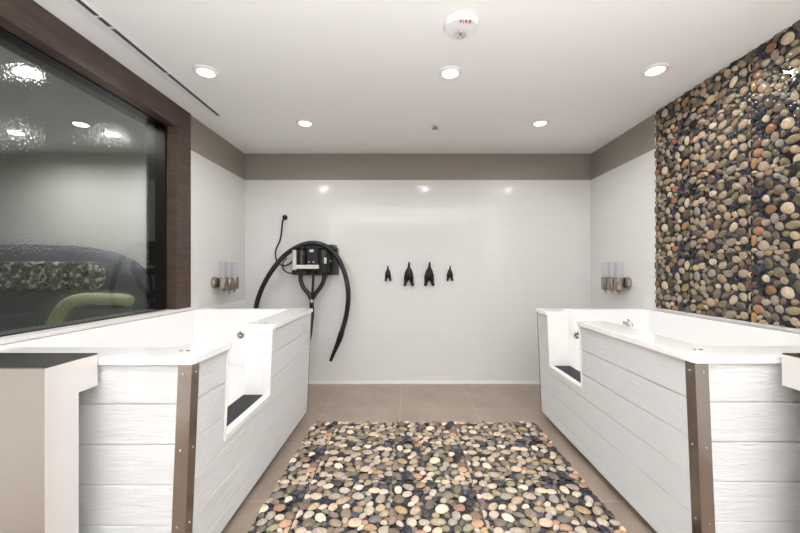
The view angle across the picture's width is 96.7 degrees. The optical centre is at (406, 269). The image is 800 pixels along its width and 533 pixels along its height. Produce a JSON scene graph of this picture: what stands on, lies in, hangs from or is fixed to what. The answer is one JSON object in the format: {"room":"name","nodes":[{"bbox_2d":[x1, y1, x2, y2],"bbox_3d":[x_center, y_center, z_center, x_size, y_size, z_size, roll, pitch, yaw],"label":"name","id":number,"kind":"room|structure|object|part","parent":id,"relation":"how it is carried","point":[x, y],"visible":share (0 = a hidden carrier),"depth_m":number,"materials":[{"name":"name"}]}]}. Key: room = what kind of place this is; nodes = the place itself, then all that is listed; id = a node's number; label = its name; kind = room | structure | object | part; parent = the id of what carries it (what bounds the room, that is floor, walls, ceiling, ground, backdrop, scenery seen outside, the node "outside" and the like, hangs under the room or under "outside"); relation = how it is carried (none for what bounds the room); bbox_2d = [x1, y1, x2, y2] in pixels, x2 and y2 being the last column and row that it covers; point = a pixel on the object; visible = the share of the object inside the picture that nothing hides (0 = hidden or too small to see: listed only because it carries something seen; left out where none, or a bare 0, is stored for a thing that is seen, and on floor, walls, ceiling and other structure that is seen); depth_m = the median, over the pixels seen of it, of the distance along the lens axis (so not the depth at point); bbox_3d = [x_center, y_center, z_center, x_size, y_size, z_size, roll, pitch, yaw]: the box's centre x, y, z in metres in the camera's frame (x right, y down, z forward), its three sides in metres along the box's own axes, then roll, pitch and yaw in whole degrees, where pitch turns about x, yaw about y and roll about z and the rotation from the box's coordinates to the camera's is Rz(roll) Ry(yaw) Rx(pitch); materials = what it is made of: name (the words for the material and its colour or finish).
{"room":"dog grooming room","nodes":[
{"label":"dog grooming room","id":0,"kind":"room"},
{"bbox_2d":[2,116,244,344],"bbox_3d":[-1.829,-0.013,1.110,0.223,2.445,5.620,0,0,0],"label":"wall","id":1,"kind":"structure","parent":0,"point":[217,166],"depth_m":3.21,"materials":[{"name":"white tile"}]},
{"bbox_2d":[0,0,190,344],"bbox_3d":[-1.823,-0.461,1.397,0.235,1.549,2.835,0,0,0],"label":"window","id":2,"kind":"structure","parent":1,"relation":"in","point":[95,160],"depth_m":1.93,"materials":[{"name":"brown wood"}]},
{"bbox_3d":[-1.870,-0.390,1.403,0.142,1.387,2.507,0,0,0],"label":"frame","id":3,"kind":"part","parent":2,"relation":"part of","materials":[{"name":"black plastic"}]},
{"bbox_3d":[-1.746,0.304,1.472,0.081,0.020,2.685,0,0,0],"label":"sill","id":4,"kind":"part","parent":2,"relation":"part of","materials":[{"name":"white"}]},
{"bbox_2d":[210,262,238,293],"bbox_3d":[-1.665,0.072,3.289,0.107,0.293,0.362,0,0,0],"label":"soap dispenser","id":5,"kind":"object","parent":1,"relation":"attached to","point":[223,284],"visible":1,"depth_m":3.18,"materials":[{"name":"silver metal"}]},
{"bbox_2d":[218,277,227,291],"bbox_3d":[-1.650,0.130,3.190,0.078,0.125,0.078,0,0,0],"label":"cup","id":6,"kind":"object","parent":5,"relation":"on","point":[222,281],"depth_m":3.16,"materials":[{"name":"silver metal"}]},
{"bbox_2d":[227,277,233,290],"bbox_3d":[-1.650,0.130,3.295,0.078,0.125,0.078,0,0,0],"label":"cup","id":7,"kind":"object","parent":5,"relation":"on","point":[230,279],"depth_m":3.27,"materials":[{"name":"silver metal"}]},
{"bbox_2d":[233,277,238,289],"bbox_3d":[-1.650,0.130,3.400,0.078,0.125,0.078,0,0,0],"label":"cup","id":8,"kind":"object","parent":5,"relation":"on","point":[236,279],"depth_m":3.38,"materials":[{"name":"silver metal"}]},
{"bbox_2d":[34,0,799,153],"bbox_3d":[0.117,-1.311,1.035,4.069,0.150,5.870,0,0,0],"label":"ceiling","id":9,"kind":"structure","parent":0,"point":[367,78],"depth_m":2.10,"materials":[{"name":"white paint"}]},
{"bbox_2d":[66,0,221,115],"bbox_3d":[-1.522,-1.234,1.650,0.077,0.004,2.400,0,0,0],"label":"ceiling vent","id":10,"kind":"object","parent":9,"relation":"in","point":[82,6],"visible":1,"depth_m":2.00,"materials":[{"name":"white plastic"}]},
{"bbox_3d":[-1.502,-1.234,1.510,0.010,0.002,0.560,0,0,0],"label":"deflector blade","id":11,"kind":"part","parent":10,"relation":"part of","materials":[{"name":"grey metal"}]},
{"bbox_3d":[-1.502,-1.234,2.030,0.010,0.002,0.400,0,0,0],"label":"deflector blade","id":12,"kind":"part","parent":10,"relation":"part of","materials":[{"name":"grey metal"}]},
{"bbox_3d":[-1.502,-1.234,2.540,0.010,0.002,0.580,0,0,0],"label":"deflector blade","id":13,"kind":"part","parent":10,"relation":"part of","materials":[{"name":"grey metal"}]},
{"bbox_2d":[192,64,218,78],"bbox_3d":[-1.250,-1.230,2.210,0.148,0.013,0.148,0,0,0],"label":"recessed light","id":14,"kind":"object","parent":9,"relation":"in","point":[205,71],"visible":1,"depth_m":2.20,"materials":[{"name":"white plastic"}]},
{"bbox_2d":[296,119,313,126],"bbox_3d":[-0.855,-1.230,2.980,0.148,0.013,0.148,0,0,0],"label":"recessed light","id":15,"kind":"object","parent":9,"relation":"in","point":[302,122],"visible":1,"depth_m":2.96,"materials":[{"name":"white plastic"}]},
{"bbox_2d":[431,124,438,129],"bbox_3d":[0.240,-1.221,3.040,0.064,0.030,0.064,0,0,0],"label":"sprinkler","id":16,"kind":"object","parent":9,"relation":"attached to","point":[435,126],"visible":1,"depth_m":3.03,"materials":[{"name":"white plastic"}]},
{"bbox_2d":[438,65,461,78],"bbox_3d":[0.270,-1.230,2.220,0.148,0.013,0.148,0,0,0],"label":"recessed light","id":17,"kind":"object","parent":9,"relation":"in","point":[450,71],"visible":1,"depth_m":2.21,"materials":[{"name":"white"}]},
{"bbox_2d":[443,12,478,39],"bbox_3d":[0.272,-1.212,1.790,0.180,0.050,0.180,0,0,0],"label":"fire alarm","id":18,"kind":"object","parent":9,"relation":"attached to","point":[459,25],"visible":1,"depth_m":1.76,"materials":[{"name":"white plastic"}]},
{"bbox_2d":[531,119,549,126],"bbox_3d":[1.115,-1.230,2.980,0.148,0.013,0.148,0,0,0],"label":"recessed light","id":19,"kind":"object","parent":9,"relation":"in","point":[539,122],"visible":1,"depth_m":2.96,"materials":[{"name":"white plastic"}]},
{"bbox_2d":[641,62,669,76],"bbox_3d":[1.530,-1.230,2.190,0.148,0.013,0.148,0,0,0],"label":"recessed light","id":20,"kind":"object","parent":9,"relation":"in","point":[656,69],"visible":1,"depth_m":2.18,"materials":[{"name":"white plastic"}]},
{"bbox_2d":[245,154,590,380],"bbox_3d":[0.117,-0.013,3.845,3.769,2.445,0.150,0,0,0],"label":"wall","id":21,"kind":"structure","parent":0,"point":[513,231],"depth_m":3.77,"materials":[{"name":"white paint"}]},
{"bbox_2d":[254,215,350,361],"bbox_3d":[-1.077,0.238,3.658,1.016,1.642,0.225,0,0,0],"label":"dryer","id":22,"kind":"object","parent":21,"relation":"attached to","point":[315,257],"visible":0.75,"depth_m":3.59,"materials":[{"name":"black plastic"}]},
{"bbox_3d":[-1.286,-0.297,3.727,0.229,0.521,0.041,0,0,16],"label":"power cord","id":23,"kind":"part","parent":22,"relation":"part of","materials":[{"name":"black plastic"}]},
{"bbox_3d":[-0.953,-0.108,3.643,0.121,0.217,0.115,0,0,0],"label":"control panel","id":24,"kind":"part","parent":22,"relation":"part of","materials":[{"name":"black plastic"}]},
{"bbox_3d":[-0.960,-0.088,3.735,0.473,0.281,0.070,0,0,0],"label":"plate","id":25,"kind":"part","parent":22,"relation":"part of","materials":[{"name":"black plastic"}]},
{"bbox_2d":[385,266,390,280],"bbox_3d":[-0.200,0.035,3.746,0.073,0.165,0.052,0,0,0],"label":"hook","id":26,"kind":"object","parent":21,"relation":"attached to","point":[387,273],"visible":1,"depth_m":3.73,"materials":[{"name":"black metal"}]},
{"bbox_2d":[403,262,413,285],"bbox_3d":[0.019,0.042,3.732,0.113,0.254,0.080,0,0,0],"label":"hook","id":27,"kind":"object","parent":21,"relation":"attached to","point":[408,276],"visible":1,"depth_m":3.71,"materials":[{"name":"black metal"}]},
{"bbox_2d":[309,381,539,383],"bbox_3d":[0.117,1.192,3.766,3.649,0.035,0.008,0,0,0],"label":"baseboard","id":28,"kind":"structure","parent":21,"relation":"attached to","point":[310,382],"depth_m":3.76,"materials":[{"name":"white tile"}]},
{"bbox_2d":[424,262,434,285],"bbox_3d":[0.234,0.042,3.732,0.113,0.254,0.080,0,0,0],"label":"hook","id":29,"kind":"object","parent":21,"relation":"attached to","point":[429,275],"visible":1,"depth_m":3.71,"materials":[{"name":"black metal"}]},
{"bbox_2d":[447,266,452,280],"bbox_3d":[0.452,0.035,3.746,0.073,0.165,0.052,0,0,0],"label":"hook","id":30,"kind":"object","parent":21,"relation":"attached to","point":[449,273],"visible":1,"depth_m":3.73,"materials":[{"name":"black metal"}]},
{"bbox_2d":[221,384,656,532],"bbox_3d":[0.067,1.284,1.035,4.169,0.150,5.870,0,0,0],"label":"floor","id":31,"kind":"structure","parent":0,"point":[501,403],"depth_m":3.02,"materials":[{"name":"beige tile"}]},
{"bbox_2d":[0,353,97,532],"bbox_3d":[-1.415,0.754,1.189,0.602,0.910,0.186,0,0,0],"label":"counter","id":32,"kind":"object","parent":31,"relation":"on","point":[39,392],"visible":1,"depth_m":1.10,"materials":[{"name":"grey"}]},
{"bbox_3d":[-1.115,0.756,1.189,0.003,0.905,0.186,0,0,0],"label":"panel","id":33,"kind":"part","parent":32,"relation":"part of","materials":[{"name":"laminate"}]},
{"bbox_2d":[0,308,312,532],"bbox_3d":[-1.244,0.761,2.112,0.941,0.896,1.653,0,0,0],"label":"bathtub","id":34,"kind":"object","parent":31,"relation":"on","point":[186,412],"visible":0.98,"depth_m":1.41,"materials":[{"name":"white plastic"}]},
{"bbox_3d":[-1.250,0.755,1.310,0.919,0.818,0.020,0,0,0],"label":"panel","id":35,"kind":"part","parent":34,"relation":"part of","materials":[{"name":"white wood"}]},
{"bbox_3d":[-0.827,0.757,1.321,0.085,0.824,0.048,0,0,0],"label":"corner trim","id":36,"kind":"part","parent":34,"relation":"part of","materials":[{"name":"metal"}]},
{"bbox_3d":[-0.814,0.755,2.112,0.054,0.818,1.617,0,0,0],"label":"panel","id":37,"kind":"part","parent":34,"relation":"part of","materials":[{"name":"white wood"}]},
{"bbox_3d":[-0.827,0.757,2.921,0.085,0.824,0.012,0,0,0],"label":"corner trim","id":38,"kind":"part","parent":34,"relation":"part of","materials":[{"name":"metal"}]},
{"bbox_2d":[247,421,625,532],"bbox_3d":[0.138,1.198,1.728,1.735,0.021,2.144,0,0,0],"label":"floor mat","id":39,"kind":"object","parent":31,"relation":"on","point":[344,476],"visible":1,"depth_m":1.98,"materials":[{"name":"river pebble stone"}]},
{"bbox_2d":[536,308,799,532],"bbox_3d":[1.501,0.761,2.120,0.892,0.896,1.628,0,0,0],"label":"bathtub","id":40,"kind":"object","parent":31,"relation":"on","point":[693,421],"visible":1,"depth_m":1.49,"materials":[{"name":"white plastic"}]},
{"bbox_3d":[1.109,0.757,2.916,0.085,0.824,0.012,0,0,0],"label":"corner trim","id":41,"kind":"part","parent":40,"relation":"part of","materials":[{"name":"metal"}]},
{"bbox_3d":[1.096,0.755,2.120,0.054,0.818,1.592,0,0,0],"label":"panel","id":42,"kind":"part","parent":40,"relation":"part of","materials":[{"name":"white wood"}]},
{"bbox_3d":[1.109,0.757,1.341,0.085,0.824,0.048,0,0,0],"label":"corner trim","id":43,"kind":"part","parent":40,"relation":"part of","materials":[{"name":"metal"}]},
{"bbox_3d":[1.508,0.755,1.330,0.870,0.818,0.020,0,0,0],"label":"panel","id":44,"kind":"part","parent":40,"relation":"part of","materials":[{"name":"white wood"}]},
{"bbox_2d":[782,353,799,390],"bbox_3d":[1.650,0.754,1.189,0.598,0.910,0.186,0,0,0],"label":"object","id":45,"kind":"object","parent":31,"relation":"on","point":[790,362],"visible":1,"depth_m":1.25,"materials":[{"name":"grey"}]},
{"bbox_2d":[591,114,799,333],"bbox_3d":[2.026,-0.013,1.040,0.150,2.445,5.480,0,0,0],"label":"wall","id":46,"kind":"structure","parent":0,"point":[623,169],"depth_m":3.17,"materials":[{"name":"white paint"}]},
{"bbox_2d":[601,262,631,294],"bbox_3d":[1.897,0.072,3.259,0.107,0.293,0.362,0,0,0],"label":"soap dispenser","id":47,"kind":"object","parent":46,"relation":"attached to","point":[617,284],"visible":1,"depth_m":3.15,"materials":[{"name":"silver metal"}]},
{"bbox_2d":[601,277,607,289],"bbox_3d":[1.883,0.130,3.370,0.078,0.125,0.078,0,0,0],"label":"cup","id":48,"kind":"object","parent":47,"relation":"on","point":[603,279],"depth_m":3.35,"materials":[{"name":"silver metal"}]},
{"bbox_2d":[607,277,614,290],"bbox_3d":[1.883,0.130,3.265,0.078,0.125,0.078,0,0,0],"label":"cup","id":49,"kind":"object","parent":47,"relation":"on","point":[610,280],"depth_m":3.24,"materials":[{"name":"silver metal"}]},
{"bbox_2d":[614,277,623,291],"bbox_3d":[1.883,0.130,3.160,0.078,0.125,0.078,0,0,0],"label":"cup","id":50,"kind":"object","parent":47,"relation":"on","point":[618,281],"depth_m":3.13,"materials":[{"name":"silver metal"}]},
{"bbox_2d":[655,112,656,306],"bbox_3d":[1.946,-0.470,2.778,0.011,1.528,0.004,0,0,0],"label":"trim","id":51,"kind":"structure","parent":46,"relation":"attached to","point":[655,112],"depth_m":2.78,"materials":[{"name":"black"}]},
{"bbox_2d":[654,20,799,329],"bbox_3d":[1.941,-0.470,1.748,0.020,1.528,2.055,0,0,0],"label":"wall panel","id":52,"kind":"object","parent":46,"relation":"attached to","point":[727,153],"visible":1,"depth_m":2.10,"materials":[{"name":"river pebble stone"}]},
{"bbox_2d":[655,308,799,331],"bbox_3d":[1.945,0.301,1.750,0.012,0.013,2.059,0,0,0],"label":"trim","id":53,"kind":"structure","parent":46,"relation":"attached to","point":[720,318],"depth_m":2.10,"materials":[{"name":"white"}]}
]}

